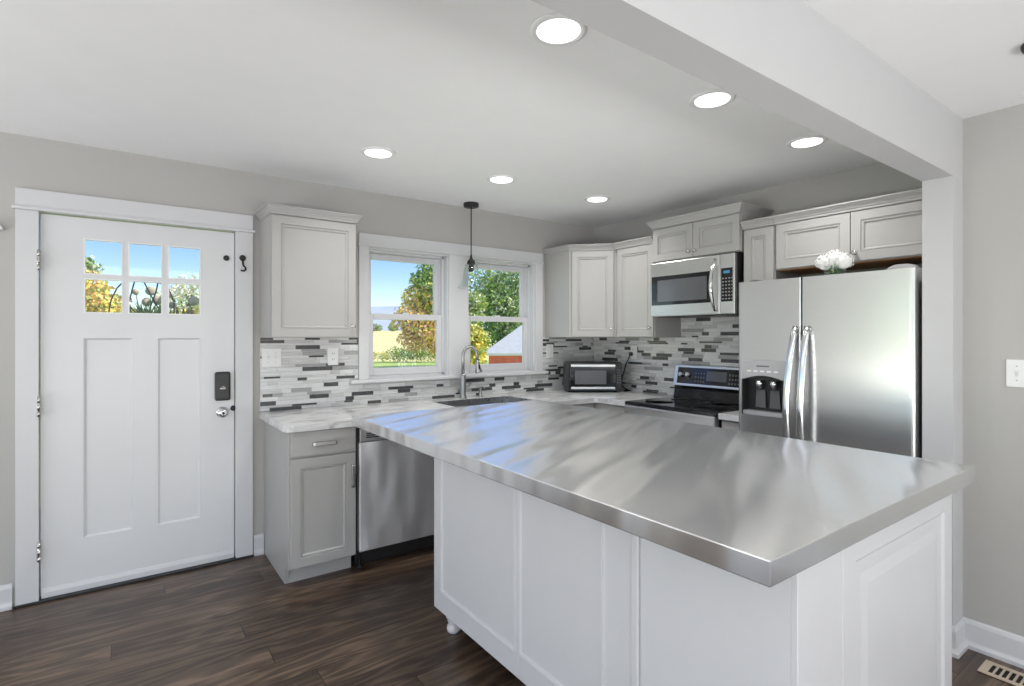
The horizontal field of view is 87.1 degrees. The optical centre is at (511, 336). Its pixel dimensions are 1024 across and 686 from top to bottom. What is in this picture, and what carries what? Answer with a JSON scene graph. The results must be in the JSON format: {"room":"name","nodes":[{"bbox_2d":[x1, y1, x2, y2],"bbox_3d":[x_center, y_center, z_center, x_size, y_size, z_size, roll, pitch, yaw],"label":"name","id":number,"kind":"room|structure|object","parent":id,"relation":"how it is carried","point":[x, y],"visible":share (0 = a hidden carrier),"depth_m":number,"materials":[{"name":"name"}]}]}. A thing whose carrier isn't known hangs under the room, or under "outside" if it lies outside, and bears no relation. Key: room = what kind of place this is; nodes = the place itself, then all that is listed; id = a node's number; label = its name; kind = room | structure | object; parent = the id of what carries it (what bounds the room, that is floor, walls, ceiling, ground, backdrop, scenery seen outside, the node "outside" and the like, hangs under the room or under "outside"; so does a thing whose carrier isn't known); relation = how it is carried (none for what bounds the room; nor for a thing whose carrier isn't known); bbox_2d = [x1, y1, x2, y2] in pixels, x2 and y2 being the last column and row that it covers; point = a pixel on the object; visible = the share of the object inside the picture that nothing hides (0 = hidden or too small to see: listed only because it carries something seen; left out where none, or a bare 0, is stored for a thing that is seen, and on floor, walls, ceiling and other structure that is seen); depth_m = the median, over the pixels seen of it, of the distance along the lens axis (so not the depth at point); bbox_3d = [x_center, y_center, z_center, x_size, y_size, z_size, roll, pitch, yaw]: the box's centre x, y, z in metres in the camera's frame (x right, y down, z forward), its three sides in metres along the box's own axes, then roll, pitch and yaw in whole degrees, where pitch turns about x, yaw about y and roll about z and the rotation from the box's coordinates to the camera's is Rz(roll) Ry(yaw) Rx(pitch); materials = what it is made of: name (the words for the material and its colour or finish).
{"room":"kitchen","nodes":[
{"label":"kitchen","id":0,"kind":"room"},
{"bbox_2d":[239,255,246,271],"bbox_3d":[-1.690,-0.460,3.385,0.039,0.108,0.030,0,0,-36],"label":"wall hook","id":1,"kind":"object","parent":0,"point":[242,258],"visible":1,"depth_m":3.38,"materials":[{"name":"black metal"}]},
{"bbox_2d":[0,132,593,606],"bbox_3d":[-2.128,0.175,3.201,7.400,2.450,0.159,0,0,-36],"label":"wall","id":2,"kind":"structure","parent":0,"point":[28,162],"depth_m":3.49,"materials":[{"name":"paint"}]},
{"bbox_2d":[0,583,12,611],"bbox_3d":[-3.766,1.337,1.914,2.938,0.125,0.026,0,0,-36],"label":"baseboard","id":3,"kind":"structure","parent":2,"relation":"attached to","point":[6,591],"depth_m":2.76,"materials":[{"name":"paint"}]},
{"bbox_2d":[11,187,254,605],"bbox_3d":[-2.152,0.315,3.165,1.148,2.170,0.188,0,0,-36],"label":"door frame","id":4,"kind":"structure","parent":2,"relation":"attached to","point":[29,206],"depth_m":2.85,"materials":[{"name":"paint"}]},
{"bbox_2d":[15,555,252,608],"bbox_3d":[-2.155,1.394,3.171,1.122,0.012,0.195,0,0,-36],"label":"threshold","id":5,"kind":"object","parent":2,"relation":"attached to","point":[234,558],"depth_m":3.05,"materials":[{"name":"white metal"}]},
{"bbox_2d":[37,214,234,598],"bbox_3d":[-2.117,0.367,3.112,0.947,2.038,0.117,0,0,-36],"label":"door","id":6,"kind":"structure","parent":2,"relation":"in","point":[135,410],"depth_m":3.09,"materials":[{"name":"paint"}]},
{"bbox_2d":[253,534,263,555],"bbox_3d":[-1.627,1.337,3.460,0.060,0.125,0.026,0,0,-36],"label":"baseboard","id":7,"kind":"structure","parent":2,"relation":"attached to","point":[258,540],"depth_m":3.46,"materials":[{"name":"paint"}]},
{"bbox_2d":[262,348,280,366],"bbox_3d":[-1.562,0.137,3.501,0.118,0.120,0.016,0,0,-36],"label":"light switch","id":8,"kind":"object","parent":2,"relation":"attached to","point":[271,357],"visible":1,"depth_m":3.50,"materials":[{"name":"white plastic"}]},
{"bbox_2d":[254,202,363,337],"bbox_3d":[-1.310,-0.390,3.478,0.588,0.794,0.363,0,0,-36],"label":"upper cabinet","id":9,"kind":"object","parent":2,"relation":"attached to","point":[308,255],"visible":1,"depth_m":3.35,"materials":[{"name":"paint"}]},
{"bbox_2d":[328,348,337,364],"bbox_3d":[-1.241,0.138,3.737,0.073,0.120,0.009,0,0,-36],"label":"wall outlet","id":10,"kind":"object","parent":2,"relation":"attached to","point":[332,352],"visible":1,"depth_m":3.73,"materials":[{"name":"white plastic"}]},
{"bbox_2d":[349,233,548,383],"bbox_3d":[-0.456,-0.205,4.380,1.792,1.074,0.205,0,0,-36],"label":"window","id":11,"kind":"structure","parent":2,"relation":"in","point":[437,262],"depth_m":4.29,"materials":[{"name":"paint"}]},
{"bbox_2d":[469,260,528,372],"bbox_3d":[-0.141,-0.168,4.673,0.670,0.940,0.090,0,0,-36],"label":"window frame","id":12,"kind":"structure","parent":11,"relation":"attached to","point":[523,270],"depth_m":4.77,"materials":[{"name":"paint"}]},
{"bbox_2d":[546,344,552,357],"bbox_3d":[0.347,0.132,4.881,0.078,0.124,0.016,0,0,-36],"label":"light switch","id":13,"kind":"object","parent":2,"relation":"attached to","point":[549,347],"visible":1,"depth_m":4.88,"materials":[{"name":"white plastic"}]},
{"bbox_2d":[542,243,615,336],"bbox_3d":[0.715,-0.388,4.777,0.643,0.786,0.631,0,0,-36],"label":"upper cabinet","id":14,"kind":"object","parent":2,"relation":"attached to","point":[580,279],"visible":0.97,"depth_m":4.57,"materials":[{"name":"paint"}]},
{"bbox_2d":[0,0,879,227],"bbox_3d":[-1.290,-1.125,2.040,7.400,0.150,3.022,0,0,-36],"label":"ceiling","id":15,"kind":"structure","parent":0,"point":[463,94],"depth_m":2.42,"materials":[{"name":"paint"}]},
{"bbox_2d":[360,146,395,158],"bbox_3d":[-0.763,-1.046,3.070,0.196,0.009,0.196,0,0,-36],"label":"recessed light","id":16,"kind":"object","parent":15,"relation":"in","point":[376,152],"visible":1,"depth_m":3.04,"materials":[{"name":"white plastic"}]},
{"bbox_2d":[365,149,390,157],"bbox_3d":[-0.763,-1.043,3.070,0.147,0.005,0.147,0,0,-36],"label":"diffuser","id":17,"kind":"object","parent":16,"relation":"attached to","point":[372,153],"depth_m":3.06,"materials":[{"name":"white plastic"}]},
{"bbox_2d":[464,202,478,271],"bbox_3d":[-0.322,-0.716,4.246,0.224,0.668,0.224,0,0,-36],"label":"pendant light","id":18,"kind":"object","parent":15,"relation":"hanging from","point":[469,205],"visible":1,"depth_m":4.23,"materials":[{"name":"black metal"}]},
{"bbox_2d":[467,255,474,271],"bbox_3d":[-0.322,-0.579,4.246,0.064,0.133,0.064,0,0,-36],"label":"socket","id":19,"kind":"object","parent":18,"relation":"attached to","point":[470,262],"depth_m":4.23,"materials":[{"name":"black metal"}]},
{"bbox_2d":[487,175,515,183],"bbox_3d":[-0.070,-1.046,3.589,0.196,0.009,0.196,0,0,-36],"label":"recessed light","id":20,"kind":"object","parent":15,"relation":"in","point":[497,179],"visible":1,"depth_m":3.57,"materials":[{"name":"white plastic"}]},
{"bbox_2d":[490,177,511,182],"bbox_3d":[-0.070,-1.043,3.589,0.147,0.005,0.147,0,0,-36],"label":"diffuser","id":21,"kind":"object","parent":20,"relation":"attached to","point":[492,179],"depth_m":3.58,"materials":[{"name":"white plastic"}]},
{"bbox_2d":[530,13,586,45],"bbox_3d":[0.159,-1.046,1.842,0.196,0.009,0.196,0,0,-36],"label":"recessed light","id":22,"kind":"object","parent":15,"relation":"in","point":[553,29],"visible":0.9,"depth_m":1.83,"materials":[{"name":"white plastic"}]},
{"bbox_2d":[537,19,579,43],"bbox_3d":[0.159,-1.043,1.842,0.147,0.005,0.147,0,0,-36],"label":"diffuser","id":23,"kind":"object","parent":22,"relation":"attached to","point":[549,31],"depth_m":1.84,"materials":[{"name":"white plastic"}]},
{"bbox_2d":[584,195,609,202],"bbox_3d":[0.650,-1.046,4.103,0.196,0.009,0.196,0,0,-36],"label":"recessed light","id":24,"kind":"object","parent":15,"relation":"in","point":[599,198],"visible":1,"depth_m":4.09,"materials":[{"name":"white plastic"}]},
{"bbox_2d":[588,197,606,201],"bbox_3d":[0.650,-1.043,4.103,0.147,0.005,0.147,0,0,-36],"label":"diffuser","id":25,"kind":"object","parent":24,"relation":"attached to","point":[590,199],"depth_m":4.09,"materials":[{"name":"white plastic"}]},
{"bbox_2d":[689,89,735,108],"bbox_3d":[0.884,-1.046,2.379,0.196,0.009,0.196,0,0,-36],"label":"recessed light","id":26,"kind":"object","parent":15,"relation":"in","point":[713,98],"visible":0.94,"depth_m":2.36,"materials":[{"name":"white plastic"}]},
{"bbox_2d":[695,93,729,107],"bbox_3d":[0.884,-1.043,2.379,0.147,0.005,0.147,0,0,-36],"label":"diffuser","id":27,"kind":"object","parent":26,"relation":"attached to","point":[704,100],"depth_m":2.37,"materials":[{"name":"white plastic"}]},
{"bbox_2d":[531,0,952,180],"bbox_3d":[-0.669,-0.955,0.555,6.365,0.490,0.113,0,0,-36],"label":"beam","id":28,"kind":"structure","parent":15,"relation":"attached to","point":[785,58],"depth_m":1.58,"materials":[{"name":"paint"}]},
{"bbox_2d":[786,135,827,148],"bbox_3d":[1.588,-1.046,2.899,0.196,0.009,0.196,0,0,-36],"label":"recessed light","id":29,"kind":"object","parent":15,"relation":"in","point":[809,141],"visible":0.99,"depth_m":2.88,"materials":[{"name":"white plastic"}]},
{"bbox_2d":[792,138,822,147],"bbox_3d":[1.588,-1.043,2.899,0.147,0.005,0.147,0,0,-36],"label":"diffuser","id":30,"kind":"object","parent":29,"relation":"attached to","point":[801,142],"depth_m":2.89,"materials":[{"name":"white plastic"}]},
{"bbox_2d":[0,546,1023,685],"bbox_3d":[-0.045,1.460,0.319,7.400,0.120,7.270,0,0,-36],"label":"floor","id":31,"kind":"structure","parent":0,"point":[234,623],"depth_m":2.53,"materials":[{"name":"brown wood"}]},
{"bbox_2d":[264,421,355,583],"bbox_3d":[-1.252,0.962,3.323,0.380,0.876,0.680,0,0,-36],"label":"base cabinet","id":32,"kind":"object","parent":31,"relation":"on","point":[310,476],"visible":0.94,"depth_m":3.09,"materials":[{"name":"paint"}]},
{"bbox_2d":[354,427,433,568],"bbox_3d":[-0.842,0.966,3.608,0.596,0.868,0.626,0,0,-36],"label":"dishwasher","id":33,"kind":"object","parent":31,"relation":"on","point":[395,481],"visible":0.39,"depth_m":3.31,"materials":[{"name":"silver metal"}]},
{"bbox_2d":[575,403,624,412],"bbox_3d":[0.651,0.962,4.514,1.054,0.876,0.979,0,0,-36],"label":"base cabinet","id":34,"kind":"object","parent":31,"relation":"on","point":[609,407],"visible":0.02,"depth_m":4.22,"materials":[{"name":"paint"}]},
{"bbox_2d":[259,389,672,432],"bbox_3d":[-0.131,0.504,3.945,2.989,0.038,0.990,0,0,-36],"label":"countertop","id":35,"kind":"structure","parent":34,"relation":"on","point":[332,417],"depth_m":3.68,"materials":[{"name":"stone"}]},
{"bbox_2d":[459,345,481,398],"bbox_3d":[-0.326,0.277,4.266,0.194,0.415,0.061,0,0,-26],"label":"kitchen faucet","id":36,"kind":"object","parent":35,"relation":"on","point":[463,386],"visible":1,"depth_m":4.23,"materials":[{"name":"silver metal"}]},
{"bbox_2d":[478,386,484,396],"bbox_3d":[-0.242,0.441,4.322,0.040,0.088,0.081,0,0,-36],"label":"soap dispenser","id":37,"kind":"object","parent":35,"relation":"on","point":[481,387],"visible":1,"depth_m":4.33,"materials":[{"name":"silver metal"}]},
{"bbox_2d":[435,396,529,406],"bbox_3d":[-0.204,0.610,4.063,0.706,0.241,0.391,0,0,-36],"label":"sink","id":38,"kind":"object","parent":35,"relation":"in","point":[492,400],"visible":0.04,"depth_m":4.26,"materials":[{"name":"metal"}]},
{"bbox_2d":[563,361,621,391],"bbox_3d":[0.706,0.354,4.774,0.492,0.262,0.241,0,0,0],"label":"toaster oven","id":39,"kind":"object","parent":35,"relation":"on","point":[577,375],"visible":1,"depth_m":4.66,"materials":[{"name":"black metal"}]},
{"bbox_2d":[622,352,632,390],"bbox_3d":[1.025,0.311,4.824,0.112,0.347,0.036,0,0,37],"label":"power cord","id":40,"kind":"object","parent":35,"relation":"on","point":[630,353],"visible":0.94,"depth_m":4.82,"materials":[{"name":"black plastic"}]},
{"bbox_2d":[625,365,738,427],"bbox_3d":[1.302,0.813,3.886,0.721,1.173,0.770,0,0,-36],"label":"range","id":41,"kind":"object","parent":31,"relation":"on","point":[701,393],"visible":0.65,"depth_m":3.98,"materials":[{"name":"black metal"}]},
{"bbox_2d":[625,396,738,415],"bbox_3d":[1.299,0.492,3.884,0.565,0.024,0.770,0,0,-36],"label":"cooktop","id":42,"kind":"object","parent":41,"relation":"in","point":[677,405],"depth_m":3.82,"materials":[{"name":"black glass"}]},
{"bbox_2d":[434,458,951,685],"bbox_3d":[0.545,0.950,2.198,1.039,0.901,1.729,0,0,-36],"label":"kitchen island","id":43,"kind":"object","parent":31,"relation":"on","point":[557,595],"visible":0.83,"depth_m":1.63,"materials":[{"name":"paint"}]},
{"bbox_2d":[352,400,975,586],"bbox_3d":[0.346,0.472,2.433,1.332,0.054,2.408,0,0,-36],"label":"island countertop","id":44,"kind":"structure","parent":43,"relation":"on","point":[763,509],"depth_m":1.71,"materials":[{"name":"metal"}]},
{"bbox_2d":[722,420,738,429],"bbox_3d":[1.609,0.962,3.526,0.650,0.876,0.160,0,0,-36],"label":"base cabinet","id":45,"kind":"object","parent":31,"relation":"on","point":[726,424],"visible":0.02,"depth_m":3.36,"materials":[{"name":"paint"}]},
{"bbox_2d":[718,411,738,421],"bbox_3d":[1.612,0.504,3.531,0.649,0.038,0.159,0,0,-36],"label":"countertop","id":46,"kind":"structure","parent":45,"relation":"on","point":[734,415],"depth_m":3.36,"materials":[{"name":"stone"}]},
{"bbox_2d":[739,264,921,457],"bbox_3d":[1.862,0.528,3.037,0.784,1.744,0.895,0,0,-36],"label":"refrigerator","id":47,"kind":"object","parent":31,"relation":"on","point":[834,359],"visible":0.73,"depth_m":2.78,"materials":[{"name":"grey metal"}]},
{"bbox_2d":[815,249,854,273],"bbox_3d":[1.705,-0.390,2.833,0.148,0.136,0.183,0,0,-36],"label":"flower arrangement","id":48,"kind":"object","parent":47,"relation":"on","point":[837,260],"visible":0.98,"depth_m":2.80,"materials":[{"name":"white plant"}]},
{"bbox_2d":[977,660,1023,685],"bbox_3d":[2.076,1.396,2.173,0.124,0.008,0.280,0,0,-36],"label":"floor vent","id":49,"kind":"object","parent":31,"relation":"in","point":[994,670],"visible":1,"depth_m":2.23,"materials":[{"name":"beige metal"}]},
{"bbox_2d":[594,162,921,394],"bbox_3d":[1.689,0.175,4.100,0.159,2.450,2.872,0,0,-36],"label":"wall","id":50,"kind":"structure","parent":0,"point":[877,179],"depth_m":4.17,"materials":[{"name":"paint"}]},
{"bbox_2d":[631,345,636,358],"bbox_3d":[1.084,0.138,4.793,0.009,0.120,0.073,0,0,-36],"label":"wall outlet","id":51,"kind":"object","parent":50,"relation":"attached to","point":[633,347],"visible":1,"depth_m":4.79,"materials":[{"name":"white plastic"}]},
{"bbox_2d":[612,236,680,336],"bbox_3d":[1.109,-0.388,4.451,0.385,0.786,0.408,0,0,-36],"label":"upper cabinet","id":52,"kind":"object","parent":50,"relation":"attached to","point":[634,257],"visible":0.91,"depth_m":4.35,"materials":[{"name":"paint"}]},
{"bbox_2d":[646,201,773,262],"bbox_3d":[1.438,-0.730,3.980,0.405,0.316,0.800,0,0,-36],"label":"upper cabinet","id":53,"kind":"object","parent":50,"relation":"attached to","point":[718,230],"visible":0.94,"depth_m":3.81,"materials":[{"name":"paint"}]},
{"bbox_2d":[651,253,743,317],"bbox_3d":[1.407,-0.354,3.965,0.464,0.412,0.706,0,0,-36],"label":"microwave","id":54,"kind":"object","parent":53,"relation":"attached to","point":[708,286],"visible":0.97,"depth_m":3.81,"materials":[{"name":"silver metal"}]},
{"bbox_2d":[740,216,800,281],"bbox_3d":[1.728,-0.378,3.595,0.385,0.766,0.212,0,0,-36],"label":"upper cabinet","id":55,"kind":"object","parent":50,"relation":"attached to","point":[759,233],"visible":0.46,"depth_m":3.50,"materials":[{"name":"paint"}]},
{"bbox_2d":[771,188,921,274],"bbox_3d":[2.050,-0.589,3.149,0.385,0.345,0.885,0,0,-36],"label":"upper cabinet","id":56,"kind":"object","parent":50,"relation":"attached to","point":[883,230],"visible":0.68,"depth_m":3.04,"materials":[{"name":"paint"}]},
{"bbox_2d":[802,0,1023,118],"bbox_3d":[0.873,-1.076,-0.952,7.400,0.248,4.135,0,0,-36],"label":"ceiling","id":57,"kind":"structure","parent":0,"point":[967,55],"depth_m":1.81,"materials":[{"name":"paint"}]},
{"bbox_2d":[922,112,962,625],"bbox_3d":[2.269,0.100,2.678,0.885,2.600,0.113,0,0,-36],"label":"wall","id":58,"kind":"structure","parent":0,"point":[942,198],"depth_m":2.42,"materials":[{"name":"paint"}]},
{"bbox_2d":[963,103,1023,636],"bbox_3d":[3.524,0.205,1.057,0.750,2.390,3.985,0,0,-36],"label":"wall","id":59,"kind":"structure","parent":0,"point":[993,142],"depth_m":2.37,"materials":[{"name":"paint"}]},
{"bbox_2d":[952,617,1023,668],"bbox_3d":[3.122,1.337,0.836,0.161,0.125,4.098,0,0,-36],"label":"baseboard","id":60,"kind":"structure","parent":59,"relation":"attached to","point":[993,642],"depth_m":2.36,"materials":[{"name":"paint"}]},
{"bbox_2d":[1006,359,1023,387],"bbox_3d":[2.167,0.157,2.280,0.016,0.118,0.116,0,0,-36],"label":"light switch","id":61,"kind":"object","parent":59,"relation":"attached to","point":[1014,368],"visible":1,"depth_m":2.31,"materials":[{"name":"white plastic"}]},
{"label":"outside","id":62,"kind":"structure","parent":0,"visible":0},
{"bbox_2d":[373,331,504,360],"bbox_3d":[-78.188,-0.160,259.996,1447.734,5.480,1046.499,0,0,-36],"label":"field","id":63,"kind":"structure","parent":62,"point":[382,340],"depth_m":100.52,"materials":[{"name":"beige plant"}]},
{"bbox_2d":[373,323,382,330],"bbox_3d":[-60.466,-3.964,236.037,7.804,3.788,4.562,0,0,-5],"label":"tree","id":64,"kind":"object","parent":63,"relation":"on","point":[377,327],"visible":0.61,"depth_m":235.91,"materials":[{"name":"green plant"}]},
{"bbox_2d":[388,323,395,330],"bbox_3d":[-53.057,-4.071,239.993,4.840,4.018,8.279,0,0,11],"label":"tree","id":65,"kind":"object","parent":63,"relation":"on","point":[390,325],"visible":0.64,"depth_m":238.05,"materials":[{"name":"green plant"}]},
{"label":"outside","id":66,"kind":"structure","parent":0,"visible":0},
{"bbox_2d":[371,306,509,330],"bbox_3d":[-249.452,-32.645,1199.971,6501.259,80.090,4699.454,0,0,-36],"label":"hills","id":67,"kind":"structure","parent":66,"point":[382,309],"depth_m":857.58,"materials":[{"name":"white"}]},
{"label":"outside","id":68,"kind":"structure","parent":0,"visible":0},
{"bbox_2d":[373,361,488,367],"bbox_3d":[-21.215,2.750,54.964,150.000,0.300,106.050,0,0,-36],"label":"lawn","id":69,"kind":"structure","parent":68,"point":[376,364],"depth_m":52.05,"materials":[{"name":"green plant"}]},
{"bbox_2d":[85,255,103,272],"bbox_3d":[-17.499,-0.367,21.959,1.384,6.145,1.060,0,0,14],"label":"deciduous tree","id":70,"kind":"object","parent":69,"relation":"on","point":[89,265],"visible":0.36,"depth_m":22.00,"materials":[{"name":"green plant"}]},
{"bbox_2d":[85,270,135,312],"bbox_3d":[-13.087,0.293,16.786,3.071,4.837,1.902,0,0,25],"label":"deciduous tree","id":71,"kind":"object","parent":69,"relation":"on","point":[97,296],"visible":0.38,"depth_m":16.56,"materials":[{"name":"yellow plant"}]},
{"bbox_2d":[157,272,198,313],"bbox_3d":[-12.038,0.153,20.043,2.555,5.113,1.657,0,0,7],"label":"bare tree","id":72,"kind":"object","parent":69,"relation":"on","point":[177,291],"visible":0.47,"depth_m":19.89,"materials":[{"name":"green plant"}]},
{"bbox_2d":[169,303,198,313],"bbox_3d":[-15.355,0.366,26.107,3.101,4.706,1.804,0,0,6],"label":"shrub","id":73,"kind":"object","parent":69,"relation":"on","point":[196,311],"visible":0.07,"depth_m":25.70,"materials":[{"name":"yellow plant"}]},
{"bbox_2d":[373,344,434,361],"bbox_3d":[-12.804,1.610,53.962,18.956,2.064,3.068,0,0,-1],"label":"weeds","id":74,"kind":"object","parent":69,"relation":"on","point":[403,355],"visible":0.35,"depth_m":53.70,"materials":[{"name":"green plant"}]},
{"bbox_2d":[389,264,476,354],"bbox_3d":[-4.073,-1.406,30.173,3.825,8.229,5.434,0,0,23],"label":"deciduous tree","id":75,"kind":"object","parent":69,"relation":"on","point":[422,332],"visible":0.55,"depth_m":28.91,"materials":[{"name":"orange plant"}]},
{"bbox_2d":[470,324,489,364],"bbox_3d":[-1.428,1.106,20.030,1.296,3.204,1.093,0,0,-2],"label":"shrub","id":76,"kind":"object","parent":69,"relation":"on","point":[478,336],"visible":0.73,"depth_m":19.80,"materials":[{"name":"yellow plant"}]},
{"bbox_2d":[469,291,491,347],"bbox_3d":[-2.676,-0.207,37.036,2.434,5.835,2.319,0,0,-36],"label":"deciduous tree","id":77,"kind":"object","parent":69,"relation":"on","point":[476,303],"visible":0.34,"depth_m":36.67,"materials":[{"name":"green plant"}]},
{"bbox_2d":[469,269,521,346],"bbox_3d":[0.244,-2.300,46.226,7.992,10.017,7.884,0,0,-36],"label":"deciduous tree","id":78,"kind":"object","parent":69,"relation":"on","point":[505,304],"visible":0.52,"depth_m":44.84,"materials":[{"name":"green plant"}]},
{"bbox_2d":[483,325,521,363],"bbox_3d":[1.660,0.875,26.558,6.040,3.450,5.040,0,0,-1],"label":"barn","id":79,"kind":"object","parent":69,"relation":"on","point":[508,349],"visible":0.1,"depth_m":24.28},
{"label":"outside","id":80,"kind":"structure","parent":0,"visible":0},
{"bbox_3d":[-3.210,1.555,3.929,3.800,0.190,2.270,0,0,-36],"label":"floor","id":81,"kind":"structure","parent":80,"visible":0},
{"bbox_2d":[108,282,198,313],"bbox_3d":[-2.542,0.518,3.754,0.614,1.883,0.600,0,0,-36],"label":"plant","id":82,"kind":"object","parent":81,"relation":"on","point":[156,299],"visible":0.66,"depth_m":3.82,"materials":[{"name":"plant"}]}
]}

